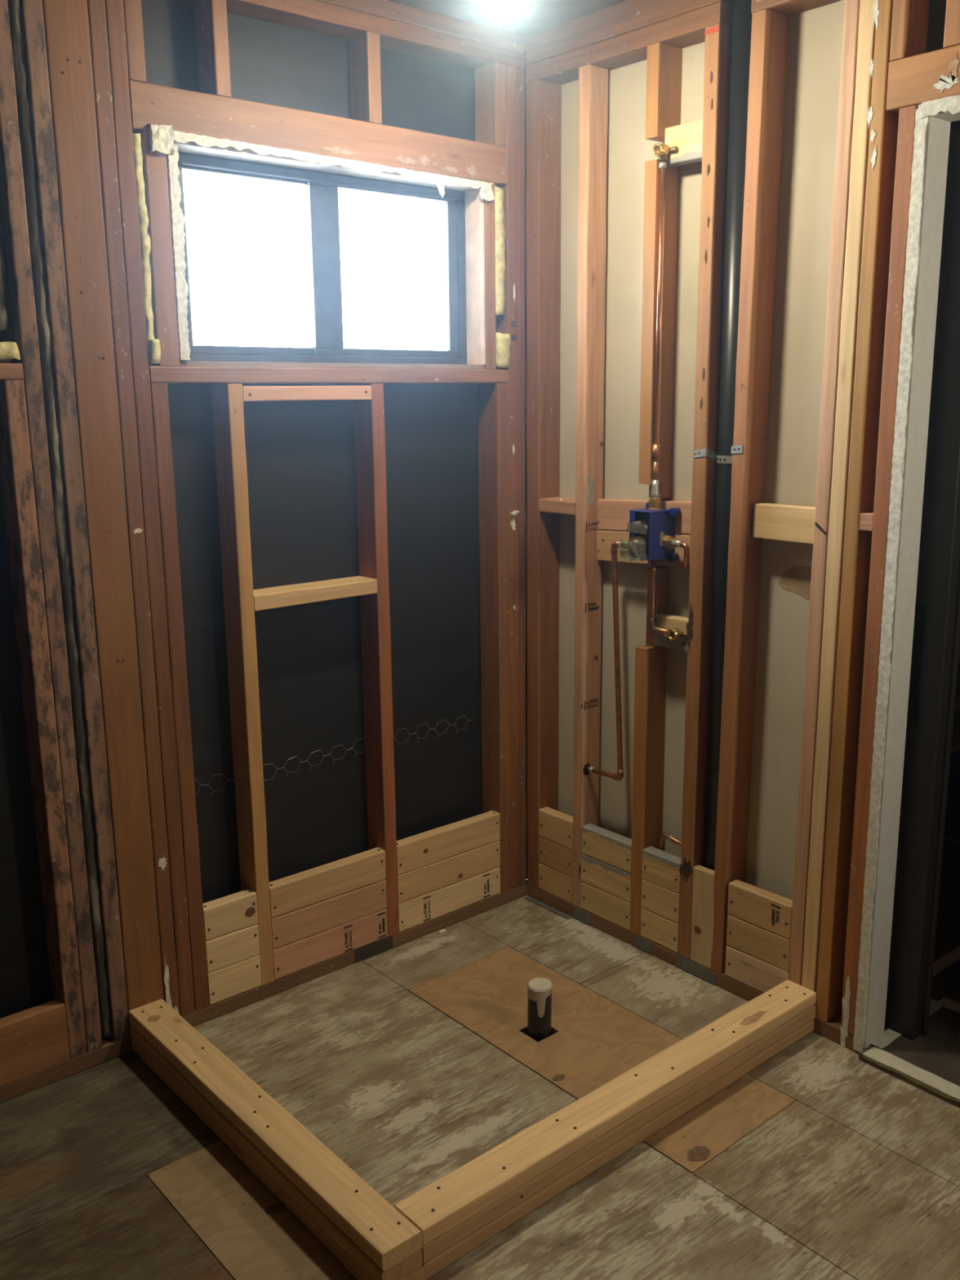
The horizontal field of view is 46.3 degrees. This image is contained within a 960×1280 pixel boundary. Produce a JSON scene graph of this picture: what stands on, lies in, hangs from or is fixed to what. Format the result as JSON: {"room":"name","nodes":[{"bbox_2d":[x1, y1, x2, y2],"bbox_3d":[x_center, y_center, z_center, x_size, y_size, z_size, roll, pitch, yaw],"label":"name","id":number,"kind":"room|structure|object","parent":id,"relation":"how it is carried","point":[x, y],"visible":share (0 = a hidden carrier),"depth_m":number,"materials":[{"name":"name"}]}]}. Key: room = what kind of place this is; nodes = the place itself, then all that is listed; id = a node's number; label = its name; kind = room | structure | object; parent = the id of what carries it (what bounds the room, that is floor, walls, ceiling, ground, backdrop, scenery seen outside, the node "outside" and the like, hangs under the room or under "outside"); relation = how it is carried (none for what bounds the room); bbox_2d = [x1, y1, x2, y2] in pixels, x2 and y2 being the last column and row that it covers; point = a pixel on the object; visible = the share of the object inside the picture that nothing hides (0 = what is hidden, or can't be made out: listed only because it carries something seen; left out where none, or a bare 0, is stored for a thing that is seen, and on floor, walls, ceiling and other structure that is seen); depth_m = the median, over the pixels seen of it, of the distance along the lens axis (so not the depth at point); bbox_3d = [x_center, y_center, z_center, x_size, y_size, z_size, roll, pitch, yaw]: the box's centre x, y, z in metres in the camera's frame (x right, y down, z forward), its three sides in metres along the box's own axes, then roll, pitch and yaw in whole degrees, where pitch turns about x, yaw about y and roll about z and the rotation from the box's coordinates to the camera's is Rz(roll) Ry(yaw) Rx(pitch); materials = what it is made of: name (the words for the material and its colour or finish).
{"room":"building under construction","nodes":[
{"label":"building under construction","id":0,"kind":"room"},
{"bbox_2d":[0,0,527,1018],"bbox_3d":[-1.183,-0.193,2.374,3.500,2.540,0.022,-11,16,-39],"label":"wall","id":1,"kind":"structure","parent":0,"point":[300,455],"depth_m":2.99,"materials":[{"name":"black paper"}]},
{"bbox_2d":[128,80,506,364],"bbox_3d":[-0.374,-1.005,2.855,1.084,0.584,0.121,-11,16,-39],"label":"window","id":2,"kind":"structure","parent":1,"relation":"in","point":[321,188],"depth_m":2.85,"materials":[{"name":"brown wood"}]},
{"bbox_2d":[123,0,146,82],"bbox_3d":[-0.766,-1.313,2.428,0.040,0.206,0.088,-11,16,-39],"label":"stud","id":3,"kind":"object","parent":2,"relation":"on","point":[132,8],"visible":0.57,"depth_m":2.40,"materials":[{"name":"brown wood"}]},
{"bbox_2d":[193,0,231,97],"bbox_3d":[-0.610,-1.343,2.558,0.039,0.206,0.088,-11,16,-39],"label":"stud","id":4,"kind":"object","parent":2,"relation":"on","point":[211,22],"visible":0.88,"depth_m":2.53,"materials":[{"name":"brown wood"}]},
{"bbox_2d":[173,140,480,191],"bbox_3d":[-0.359,-1.183,2.805,0.910,0.016,0.076,-11,16,-39],"label":"strip","id":5,"kind":"object","parent":2,"relation":"attached to","point":[231,153],"visible":0.57,"depth_m":2.73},
{"bbox_2d":[172,130,484,188],"bbox_3d":[-0.335,-1.175,2.767,0.906,0.032,0.010,-11,16,-39],"label":"plaster remnant","id":6,"kind":"object","parent":2,"relation":"attached to","point":[206,141],"visible":1,"depth_m":2.72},
{"bbox_2d":[347,31,382,124],"bbox_3d":[-0.290,-1.405,2.824,0.039,0.206,0.088,-11,16,-39],"label":"stud","id":7,"kind":"object","parent":2,"relation":"on","point":[363,49],"visible":0.89,"depth_m":2.80,"materials":[{"name":"brown wood"}]},
{"bbox_2d":[474,62,506,146],"bbox_3d":[0.029,-1.466,3.090,0.041,0.206,0.088,-11,16,-39],"label":"stud","id":8,"kind":"object","parent":2,"relation":"on","point":[490,79],"visible":0.89,"depth_m":3.07,"materials":[{"name":"brown wood"}]},
{"bbox_2d":[148,365,507,383],"bbox_3d":[-0.360,-0.686,2.912,1.084,0.039,0.088,-11,16,-39],"label":"window sill","id":9,"kind":"structure","parent":1,"relation":"attached to","point":[157,374],"depth_m":2.82,"materials":[{"name":"brown wood"}]},
{"bbox_2d":[132,132,156,360],"bbox_3d":[-0.763,-0.871,2.513,0.028,0.484,0.075,-11,16,-39],"label":"insulation","id":10,"kind":"object","parent":9,"relation":"on","point":[142,203],"visible":0.47,"depth_m":2.48},
{"bbox_2d":[136,130,179,365],"bbox_3d":[-0.739,-0.876,2.542,0.051,0.498,0.088,-11,16,-39],"label":"stud","id":11,"kind":"object","parent":9,"relation":"on","point":[155,171],"visible":0.66,"depth_m":2.51,"materials":[{"name":"brown wood"}]},
{"bbox_2d":[484,181,496,368],"bbox_3d":[0.002,-1.018,3.159,0.037,0.498,0.088,-11,16,-39],"label":"stud","id":12,"kind":"object","parent":9,"relation":"on","point":[489,206],"visible":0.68,"depth_m":3.13,"materials":[{"name":"brown wood"}]},
{"bbox_2d":[464,188,485,364],"bbox_3d":[-0.013,-1.011,3.142,0.008,0.468,0.074,-11,16,-39],"label":"trim board","id":13,"kind":"object","parent":12,"relation":"attached to","point":[474,205],"visible":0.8,"depth_m":3.13,"materials":[{"name":"paint"}]},
{"bbox_2d":[179,360,484,368],"bbox_3d":[-0.362,-0.710,2.904,0.929,0.012,0.071,-11,16,-39],"label":"window stool","id":14,"kind":"structure","parent":1,"relation":"attached to","point":[182,363],"depth_m":2.83,"materials":[{"name":"brown wood"}]},
{"bbox_2d":[165,143,190,360],"bbox_3d":[-0.697,-0.878,2.560,0.033,0.466,0.060,-11,16,-39],"label":"plaster remnant","id":15,"kind":"object","parent":14,"relation":"on","point":[177,218],"visible":0.65,"depth_m":2.54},
{"bbox_2d":[315,0,524,53],"bbox_3d":[-1.193,-1.394,2.038,3.389,0.042,0.088,-11,16,-39],"label":"plate","id":16,"kind":"object","parent":1,"relation":"attached to","point":[387,9],"visible":0.64,"depth_m":2.88,"materials":[{"name":"brown wood"}]},
{"bbox_2d":[0,799,959,1279],"bbox_3d":[0.890,1.174,2.056,5.850,0.082,3.612,-11,16,-39],"label":"floor","id":17,"kind":"structure","parent":0,"point":[857,1178],"depth_m":2.44,"materials":[{"name":"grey wood"}]},
{"bbox_2d":[0,1035,133,1102],"bbox_3d":[-0.978,1.023,2.653,0.330,0.042,0.103,-11,16,-39],"label":"plate","id":18,"kind":"object","parent":17,"relation":"on","point":[110,1049],"depth_m":2.67,"materials":[{"name":"brown wood"}]},
{"bbox_2d":[0,998,70,1086],"bbox_3d":[-1.714,1.063,2.062,1.910,0.146,0.041,-11,16,-39],"label":"board","id":19,"kind":"object","parent":18,"relation":"on","point":[34,1039],"visible":1,"depth_m":2.60,"materials":[{"name":"brown wood"}]},
{"bbox_2d":[0,380,86,1058],"bbox_3d":[-0.995,0.219,2.547,0.042,1.574,0.088,-11,16,-39],"label":"stud","id":20,"kind":"object","parent":18,"relation":"on","point":[15,463],"visible":0.96,"depth_m":2.50,"materials":[{"name":"brown wood"}]},
{"bbox_2d":[0,0,102,1052],"bbox_3d":[-0.969,-0.195,2.483,0.038,2.410,0.088,-11,16,-39],"label":"stud","id":21,"kind":"object","parent":18,"relation":"on","point":[18,285],"visible":0.82,"depth_m":2.41,"materials":[{"name":"brown wood"}]},
{"bbox_2d":[7,0,111,1037],"bbox_3d":[-0.939,-0.203,2.500,0.028,2.383,0.071,-11,16,-39],"label":"stud","id":22,"kind":"object","parent":18,"relation":"on","point":[19,61],"visible":0.55,"depth_m":2.45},
{"bbox_2d":[19,0,129,1042],"bbox_3d":[-0.917,-0.205,2.526,0.041,2.410,0.088,-11,16,-39],"label":"stud","id":23,"kind":"object","parent":18,"relation":"on","point":[31,12],"visible":0.66,"depth_m":2.46,"materials":[{"name":"brown wood"}]},
{"bbox_2d":[41,0,164,1029],"bbox_3d":[-0.865,-0.215,2.569,0.093,2.410,0.090,-11,16,-39],"label":"post","id":24,"kind":"object","parent":18,"relation":"on","point":[66,24],"visible":0.84,"depth_m":2.50,"materials":[{"name":"brown wood"}]},
{"bbox_2d":[179,0,524,69],"bbox_3d":[-1.193,-1.353,2.047,3.389,0.042,0.088,-11,16,-39],"label":"plate","id":25,"kind":"object","parent":24,"relation":"on","point":[313,15],"visible":0.94,"depth_m":2.78,"materials":[{"name":"brown wood"}]},
{"bbox_2d":[86,0,179,1014],"bbox_3d":[-0.814,-0.216,2.613,0.038,2.428,0.090,-11,16,-39],"label":"stud","id":26,"kind":"object","parent":18,"relation":"on","point":[95,8],"visible":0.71,"depth_m":2.55,"materials":[{"name":"brown wood"}]},
{"bbox_2d":[104,0,195,1016],"bbox_3d":[-0.785,-0.231,2.636,0.040,2.410,0.088,-11,16,-39],"label":"stud","id":27,"kind":"object","parent":18,"relation":"on","point":[114,10],"visible":0.66,"depth_m":2.57,"materials":[{"name":"brown wood"}]},
{"bbox_2d":[147,1139,357,1279],"bbox_3d":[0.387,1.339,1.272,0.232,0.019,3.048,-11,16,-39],"label":"plywood patch","id":28,"kind":"object","parent":17,"relation":"on","point":[250,1231],"visible":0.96,"depth_m":2.20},
{"bbox_2d":[131,1039,424,1279],"bbox_3d":[-0.480,1.074,2.400,0.090,0.036,1.063,-11,16,-39],"label":"board","id":29,"kind":"object","parent":17,"relation":"on","point":[331,1246],"visible":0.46,"depth_m":2.27,"materials":[{"name":"brown wood"}]},
{"bbox_2d":[129,1024,422,1279],"bbox_3d":[-0.483,1.038,2.391,0.090,0.036,1.060,-11,16,-39],"label":"board","id":30,"kind":"object","parent":29,"relation":"on","point":[407,1265],"visible":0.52,"depth_m":2.21,"materials":[{"name":"brown wood"}]},
{"bbox_2d":[128,999,422,1271],"bbox_3d":[-0.482,1.001,2.384,0.090,0.038,1.062,-11,16,-39],"label":"board","id":31,"kind":"object","parent":30,"relation":"on","point":[385,1235],"visible":1,"depth_m":2.27,"materials":[{"name":"brown wood"}]},
{"bbox_2d":[181,884,526,1026],"bbox_3d":[-0.287,0.895,3.206,1.188,0.042,0.068,-11,16,-39],"label":"plate","id":32,"kind":"object","parent":17,"relation":"on","point":[215,1010],"depth_m":3.14,"materials":[{"name":"brown wood"}]},
{"bbox_2d":[150,383,209,1010],"bbox_3d":[-0.750,0.175,2.752,0.041,1.568,0.088,-11,16,-39],"label":"stud","id":33,"kind":"object","parent":32,"relation":"on","point":[159,393],"visible":0.61,"depth_m":2.70,"materials":[{"name":"brown wood"}]},
{"bbox_2d":[207,954,262,1004],"bbox_3d":[-0.652,0.887,2.950,0.150,0.089,0.040,-11,16,-39],"label":"board","id":34,"kind":"object","parent":32,"relation":"on","point":[228,981],"visible":0.87,"depth_m":2.94,"materials":[{"name":"brown wood"}]},
{"bbox_2d":[205,923,259,973],"bbox_3d":[-0.653,0.800,2.932,0.150,0.089,0.040,-11,16,-39],"label":"board","id":35,"kind":"object","parent":34,"relation":"on","point":[237,946],"visible":0.87,"depth_m":2.92,"materials":[{"name":"brown wood"}]},
{"bbox_2d":[202,888,257,941],"bbox_3d":[-0.654,0.712,2.912,0.150,0.090,0.040,-11,16,-39],"label":"board","id":36,"kind":"object","parent":35,"relation":"on","point":[237,911],"visible":0.98,"depth_m":2.90,"materials":[{"name":"brown wood"}]},
{"bbox_2d":[210,383,274,985],"bbox_3d":[-0.604,0.148,2.873,0.040,1.566,0.088,-11,16,-39],"label":"stud","id":37,"kind":"object","parent":32,"relation":"on","point":[227,399],"visible":0.94,"depth_m":2.82,"materials":[{"name":"brown wood"}]},
{"bbox_2d":[253,575,377,611],"bbox_3d":[-0.449,-0.125,2.951,0.373,0.041,0.088,-11,16,-39],"label":"board","id":38,"kind":"object","parent":37,"relation":"attached to","point":[277,597],"visible":0.94,"depth_m":2.92,"materials":[{"name":"brown wood"}]},
{"bbox_2d":[272,908,387,979],"bbox_3d":[-0.422,0.843,3.142,0.374,0.089,0.040,-11,16,-39],"label":"board","id":39,"kind":"object","parent":32,"relation":"on","point":[291,957],"visible":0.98,"depth_m":3.12,"materials":[{"name":"brown wood"}]},
{"bbox_2d":[271,879,386,949],"bbox_3d":[-0.423,0.756,3.123,0.374,0.089,0.040,-11,16,-39],"label":"board","id":40,"kind":"object","parent":39,"relation":"on","point":[294,926],"visible":0.86,"depth_m":3.10,"materials":[{"name":"brown wood"}]},
{"bbox_2d":[268,847,386,918],"bbox_3d":[-0.424,0.668,3.104,0.374,0.090,0.040,-11,16,-39],"label":"board","id":41,"kind":"object","parent":40,"relation":"on","point":[303,889],"visible":0.98,"depth_m":3.08,"materials":[{"name":"brown wood"}]},
{"bbox_2d":[352,383,398,936],"bbox_3d":[-0.288,0.087,3.136,0.041,1.566,0.088,-11,16,-39],"label":"stud","id":42,"kind":"object","parent":32,"relation":"on","point":[369,415],"visible":0.88,"depth_m":3.09,"materials":[{"name":"brown wood"}]},
{"bbox_2d":[242,385,371,401],"bbox_3d":[-0.454,-0.625,2.842,0.373,0.036,0.090,-11,16,-39],"label":"board","id":43,"kind":"object","parent":42,"relation":"attached to","point":[250,393],"visible":0.96,"depth_m":2.80,"materials":[{"name":"brown wood"}]},
{"bbox_2d":[397,866,500,932],"bbox_3d":[-0.098,0.781,3.412,0.395,0.089,0.040,-11,16,-39],"label":"board","id":44,"kind":"object","parent":32,"relation":"on","point":[413,912],"visible":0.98,"depth_m":3.39,"materials":[{"name":"brown wood"}]},
{"bbox_2d":[397,840,500,903],"bbox_3d":[-0.099,0.694,3.393,0.395,0.089,0.040,-11,16,-39],"label":"board","id":45,"kind":"object","parent":44,"relation":"on","point":[434,876],"visible":0.9,"depth_m":3.37,"materials":[{"name":"brown wood"}]},
{"bbox_2d":[396,810,500,875],"bbox_3d":[-0.100,0.606,3.374,0.395,0.090,0.040,-11,16,-39],"label":"board","id":46,"kind":"object","parent":45,"relation":"on","point":[425,848],"visible":0.98,"depth_m":3.35,"materials":[{"name":"brown wood"}]},
{"bbox_2d":[477,382,510,893],"bbox_3d":[0.045,0.023,3.413,0.042,1.568,0.088,-11,16,-39],"label":"stud","id":47,"kind":"object","parent":32,"relation":"on","point":[492,397],"visible":0.91,"depth_m":3.36,"materials":[{"name":"brown wood"}]},
{"bbox_2d":[495,65,519,888],"bbox_3d":[0.074,-0.395,3.351,0.046,2.410,0.090,-11,16,-39],"label":"stud","id":48,"kind":"object","parent":32,"relation":"on","point":[508,322],"visible":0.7,"depth_m":3.27,"materials":[{"name":"brown wood"}]},
{"bbox_2d":[494,186,506,315],"bbox_3d":[0.036,-1.094,3.166,0.044,0.346,0.071,-11,16,-39],"label":"insulation","id":49,"kind":"object","parent":48,"relation":"attached to","point":[500,212],"visible":0.44,"depth_m":3.14},
{"bbox_2d":[517,67,526,885],"bbox_3d":[0.098,-0.400,3.372,0.028,2.410,0.088,-11,16,-39],"label":"stud","id":50,"kind":"object","parent":32,"relation":"on","point":[521,81],"visible":0.42,"depth_m":3.30,"materials":[{"name":"brown wood"}]},
{"bbox_2d":[527,977,552,1041],"bbox_3d":[0.151,0.935,2.832,0.064,0.150,0.064,-11,16,-39],"label":"stub","id":51,"kind":"object","parent":17,"relation":"on","point":[540,989],"visible":0.95,"depth_m":2.81,"materials":[{"name":"black plastic"}]},
{"bbox_2d":[408,946,795,1173],"bbox_3d":[0.263,1.007,2.802,0.368,0.019,0.975,-11,16,-39],"label":"plywood patch","id":52,"kind":"object","parent":17,"relation":"on","point":[595,1040],"visible":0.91,"depth_m":2.79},
{"bbox_2d":[422,1019,813,1279],"bbox_3d":[0.340,1.052,2.460,1.237,0.036,0.090,-11,16,-39],"label":"board","id":53,"kind":"object","parent":17,"relation":"on","point":[445,1259],"visible":0.41,"depth_m":2.33,"materials":[{"name":"brown wood"}]},
{"bbox_2d":[421,1005,815,1264],"bbox_3d":[0.341,1.017,2.449,1.239,0.036,0.091,-11,16,-39],"label":"board","id":54,"kind":"object","parent":53,"relation":"on","point":[446,1241],"visible":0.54,"depth_m":2.32,"materials":[{"name":"brown wood"}]},
{"bbox_2d":[393,979,816,1245],"bbox_3d":[0.340,0.979,2.443,1.238,0.038,0.090,-11,16,-39],"label":"board","id":55,"kind":"object","parent":54,"relation":"on","point":[446,1202],"visible":1,"depth_m":2.33,"materials":[{"name":"brown wood"}]},
{"bbox_2d":[526,884,854,1050],"bbox_3d":[0.565,0.887,3.200,0.088,0.042,1.171,-11,16,-39],"label":"plate","id":56,"kind":"object","parent":17,"relation":"on","point":[831,1029],"visible":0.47,"depth_m":3.17,"materials":[{"name":"brown wood"}]},
{"bbox_2d":[525,80,561,888],"bbox_3d":[0.189,-0.379,3.359,0.088,2.372,0.054,-11,16,-39],"label":"stud","id":57,"kind":"object","parent":56,"relation":"on","point":[543,99],"visible":0.93,"depth_m":3.29,"materials":[{"name":"brown wood"}]},
{"bbox_2d":[525,1,733,84],"bbox_3d":[0.374,-1.514,2.876,0.088,0.046,0.663,-11,16,-39],"label":"plate","id":58,"kind":"object","parent":57,"relation":"on","point":[686,29],"visible":0.85,"depth_m":2.82,"materials":[{"name":"brown wood"}]},
{"bbox_2d":[525,0,733,66],"bbox_3d":[0.374,-1.573,2.863,0.088,0.075,0.663,-11,16,-39],"label":"plate","id":59,"kind":"object","parent":58,"relation":"on","point":[624,17],"visible":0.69,"depth_m":2.86,"materials":[{"name":"brown wood"}]},
{"bbox_2d":[538,862,573,903],"bbox_3d":[0.248,0.756,3.510,0.040,0.089,0.149,-11,16,-39],"label":"board","id":60,"kind":"object","parent":56,"relation":"on","point":[555,882],"visible":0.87,"depth_m":3.49,"materials":[{"name":"brown wood"}]},
{"bbox_2d":[538,835,573,876],"bbox_3d":[0.247,0.669,3.491,0.040,0.089,0.149,-11,16,-39],"label":"board","id":61,"kind":"object","parent":60,"relation":"on","point":[555,855],"visible":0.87,"depth_m":3.48,"materials":[{"name":"brown wood"}]},
{"bbox_2d":[538,806,573,849],"bbox_3d":[0.246,0.581,3.472,0.040,0.089,0.149,-11,16,-39],"label":"board","id":62,"kind":"object","parent":61,"relation":"on","point":[554,825],"visible":0.95,"depth_m":3.46,"materials":[{"name":"brown wood"}]},
{"bbox_2d":[572,64,608,908],"bbox_3d":[0.312,-0.344,3.209,0.077,2.378,0.040,-11,16,-39],"label":"stud","id":63,"kind":"object","parent":56,"relation":"on","point":[593,80],"visible":0.99,"depth_m":3.14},
{"bbox_2d":[581,881,630,930],"bbox_3d":[0.386,0.789,3.351,0.040,0.089,0.197,-11,16,-39],"label":"board","id":64,"kind":"object","parent":56,"relation":"on","point":[615,909],"visible":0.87,"depth_m":3.34,"materials":[{"name":"brown wood"}]},
{"bbox_2d":[581,853,631,902],"bbox_3d":[0.385,0.702,3.332,0.040,0.089,0.197,-11,16,-39],"label":"board","id":65,"kind":"object","parent":64,"relation":"on","point":[615,881],"visible":0.87,"depth_m":3.32,"materials":[{"name":"brown wood"}]},
{"bbox_2d":[582,823,631,873],"bbox_3d":[0.385,0.614,3.313,0.040,0.089,0.197,-11,16,-39],"label":"board","id":66,"kind":"object","parent":65,"relation":"on","point":[607,846],"visible":0.95,"depth_m":3.30,"materials":[{"name":"brown wood"}]},
{"bbox_2d":[630,42,682,935],"bbox_3d":[0.471,-0.311,3.036,0.088,2.372,0.039,-11,16,-39],"label":"stud","id":67,"kind":"object","parent":56,"relation":"on","point":[664,61],"visible":0.74,"depth_m":2.96,"materials":[{"name":"brown wood"}]},
{"bbox_2d":[640,907,679,953],"bbox_3d":[0.522,0.821,3.196,0.040,0.089,0.138,-11,16,-39],"label":"board","id":68,"kind":"object","parent":56,"relation":"on","point":[660,930],"visible":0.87,"depth_m":3.18,"materials":[{"name":"brown wood"}]},
{"bbox_2d":[640,878,679,923],"bbox_3d":[0.521,0.734,3.177,0.040,0.089,0.138,-11,16,-39],"label":"board","id":69,"kind":"object","parent":68,"relation":"on","point":[664,902],"visible":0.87,"depth_m":3.16,"materials":[{"name":"brown wood"}]},
{"bbox_2d":[641,846,680,893],"bbox_3d":[0.520,0.646,3.158,0.040,0.089,0.138,-11,16,-39],"label":"board","id":70,"kind":"object","parent":69,"relation":"on","point":[659,867],"visible":0.95,"depth_m":3.15,"materials":[{"name":"brown wood"}]},
{"bbox_2d":[689,865,714,968],"bbox_3d":[0.615,0.756,3.060,0.026,0.273,0.078,-11,16,-39],"label":"board","id":71,"kind":"object","parent":56,"relation":"on","point":[703,886],"visible":0.9,"depth_m":3.05,"materials":[{"name":"brown wood"}]},
{"bbox_2d":[678,23,732,959],"bbox_3d":[0.587,-0.284,2.903,0.089,2.372,0.045,-11,16,-39],"label":"stud","id":72,"kind":"object","parent":56,"relation":"on","point":[718,37],"visible":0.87,"depth_m":2.83,"materials":[{"name":"brown wood"}]},
{"bbox_2d":[596,529,690,567],"bbox_3d":[0.470,-0.253,3.088,0.037,0.103,0.380,-11,16,-39],"label":"board","id":73,"kind":"object","parent":72,"relation":"attached to","point":[605,538],"visible":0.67,"depth_m":3.15,"materials":[{"name":"brown wood"}]},
{"bbox_2d":[597,498,691,534],"bbox_3d":[0.469,-0.339,3.069,0.037,0.102,0.380,-11,16,-39],"label":"board","id":74,"kind":"object","parent":72,"relation":"attached to","point":[613,514],"visible":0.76,"depth_m":3.12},
{"bbox_2d":[623,497,680,561],"bbox_3d":[0.434,-0.294,2.988,0.131,0.167,0.174,-11,16,-39],"label":"shower valve","id":75,"kind":"object","parent":74,"relation":"attached to","point":[651,528],"visible":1,"depth_m":2.96,"materials":[{"name":"blue plastic"}]},
{"bbox_2d":[586,540,624,780],"bbox_3d":[0.378,0.065,3.194,0.028,0.702,0.196,-11,16,-39],"label":"copper pipe","id":76,"kind":"object","parent":75,"relation":"attached to","point":[615,544],"visible":0.95,"depth_m":3.18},
{"bbox_2d":[650,142,678,497],"bbox_3d":[0.459,-0.805,2.884,0.040,0.877,0.077,-11,16,-39],"label":"copper pipe","id":77,"kind":"object","parent":75,"relation":"attached to","point":[661,151],"visible":1,"depth_m":2.87,"materials":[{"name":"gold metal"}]},
{"bbox_2d":[653,613,688,651],"bbox_3d":[0.534,-0.019,3.031,0.037,0.087,0.138,-11,16,-39],"label":"board","id":78,"kind":"object","parent":72,"relation":"attached to","point":[667,621],"visible":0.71,"depth_m":3.03,"materials":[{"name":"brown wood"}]},
{"bbox_2d":[664,119,702,167],"bbox_3d":[0.522,-1.227,2.770,0.038,0.088,0.138,-11,16,-39],"label":"board","id":79,"kind":"object","parent":72,"relation":"attached to","point":[687,137],"visible":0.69,"depth_m":2.76,"materials":[{"name":"brown wood"}]},
{"bbox_2d":[703,0,751,870],"bbox_3d":[0.632,-0.339,2.859,0.060,2.497,0.060,-11,16,-39],"label":"vent pipe","id":80,"kind":"object","parent":56,"relation":"on","point":[742,14],"visible":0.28,"depth_m":2.77,"materials":[{"name":"black plastic"}]},
{"bbox_2d":[710,8,788,973],"bbox_3d":[0.667,-0.265,2.812,0.088,2.372,0.042,-11,16,-39],"label":"stud","id":81,"kind":"object","parent":56,"relation":"on","point":[769,32],"visible":0.9,"depth_m":2.74,"materials":[{"name":"brown wood"}]},
{"bbox_2d":[751,0,839,16],"bbox_3d":[1.039,-1.355,2.114,0.088,0.046,1.208,-11,16,-39],"label":"plate","id":82,"kind":"object","parent":81,"relation":"on","point":[786,7],"visible":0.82,"depth_m":2.50,"materials":[{"name":"brown wood"}]},
{"bbox_2d":[724,945,788,992],"bbox_3d":[0.736,0.872,2.950,0.040,0.089,0.194,-11,16,-39],"label":"board","id":83,"kind":"object","parent":56,"relation":"on","point":[762,975],"visible":0.55,"depth_m":2.95,"materials":[{"name":"brown wood"}]},
{"bbox_2d":[726,913,790,971],"bbox_3d":[0.735,0.785,2.932,0.040,0.089,0.194,-11,16,-39],"label":"board","id":84,"kind":"object","parent":83,"relation":"on","point":[774,948],"visible":0.87,"depth_m":2.92,"materials":[{"name":"brown wood"}]},
{"bbox_2d":[727,879,792,939],"bbox_3d":[0.734,0.698,2.913,0.040,0.089,0.194,-11,16,-39],"label":"board","id":85,"kind":"object","parent":84,"relation":"on","point":[771,912],"visible":0.97,"depth_m":2.90,"materials":[{"name":"brown wood"}]},
{"bbox_2d":[787,0,860,985],"bbox_3d":[0.822,-0.228,2.634,0.089,2.372,0.037,-11,16,-39],"label":"stud","id":86,"kind":"object","parent":56,"relation":"on","point":[851,7],"visible":0.47,"depth_m":2.57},
{"bbox_2d":[752,502,815,544],"bbox_3d":[0.754,-0.282,2.717,0.038,0.085,0.196,-11,16,-39],"label":"board","id":87,"kind":"object","parent":86,"relation":"attached to","point":[775,522],"visible":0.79,"depth_m":2.71,"materials":[{"name":"brown wood"}]},
{"bbox_2d":[801,0,875,1005],"bbox_3d":[0.848,-0.222,2.605,0.088,2.372,0.038,-11,16,-39],"label":"stud","id":88,"kind":"object","parent":56,"relation":"on","point":[866,33],"visible":0.41,"depth_m":2.54,"materials":[{"name":"brown wood"}]},
{"bbox_2d":[815,0,898,1022],"bbox_3d":[0.871,-0.216,2.578,0.089,2.372,0.042,-11,16,-39],"label":"stud","id":89,"kind":"object","parent":56,"relation":"on","point":[883,130],"visible":0.89,"depth_m":2.54,"materials":[{"name":"brown wood"}]},
{"bbox_2d":[840,105,918,1047],"bbox_3d":[0.921,-0.034,2.559,0.089,2.181,0.040,-11,16,-39],"label":"stud","id":90,"kind":"object","parent":17,"relation":"on","point":[906,126],"visible":0.55,"depth_m":2.50,"materials":[{"name":"brown wood"}]},
{"bbox_2d":[862,1045,959,1100],"bbox_3d":[1.173,1.045,2.434,0.050,0.004,0.729,-11,16,-39],"label":"threshold","id":91,"kind":"object","parent":17,"relation":"on","point":[917,1073],"visible":1,"depth_m":2.62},
{"bbox_2d":[946,648,959,802],"bbox_3d":[1.461,0.219,3.812,1.180,1.031,0.380,-11,16,-39],"label":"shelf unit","id":92,"kind":"object","parent":17,"relation":"on","point":[953,788],"visible":0.02,"depth_m":4.31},
{"bbox_2d":[388,0,959,129],"bbox_3d":[0.883,-1.355,1.522,5.900,0.050,3.610,-11,16,-39],"label":"ceiling","id":93,"kind":"structure","parent":0,"point":[540,15],"depth_m":2.90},
{"bbox_2d":[558,0,946,900],"bbox_3d":[0.818,-0.276,2.704,0.018,2.560,2.060,-11,16,-39],"label":"wall","id":94,"kind":"structure","parent":0,"point":[815,35],"depth_m":2.93,"materials":[{"name":"paint"}]},
{"bbox_2d":[885,44,959,114],"bbox_3d":[1.156,-1.088,2.035,0.090,0.095,0.856,-11,16,-39],"label":"header board","id":95,"kind":"object","parent":94,"relation":"attached to","point":[915,80],"depth_m":2.27,"materials":[{"name":"brown wood"}]},
{"bbox_2d":[889,0,928,61],"bbox_3d":[0.887,-1.284,2.313,0.088,0.173,0.032,-11,16,-39],"label":"stud","id":96,"kind":"object","parent":95,"relation":"on","point":[909,17],"visible":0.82,"depth_m":2.30,"materials":[{"name":"brown wood"}]},
{"bbox_3d":[0.965,-0.051,2.584,0.013,2.170,0.048,-11,16,-39],"label":"wall","id":97,"kind":"structure","parent":0,"visible":0},
{"bbox_2d":[853,94,959,1052],"bbox_3d":[1.188,0.007,2.245,0.094,2.138,0.788,-11,16,-39],"label":"door frame","id":98,"kind":"structure","parent":97,"relation":"in","point":[933,118],"depth_m":2.48,"materials":[{"name":"paint"}]},
{"bbox_2d":[884,128,959,1039],"bbox_3d":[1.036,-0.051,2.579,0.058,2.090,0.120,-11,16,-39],"label":"open door","id":99,"kind":"structure","parent":98,"relation":"attached to","point":[935,647],"depth_m":2.58,"materials":[{"name":"grey paint"}]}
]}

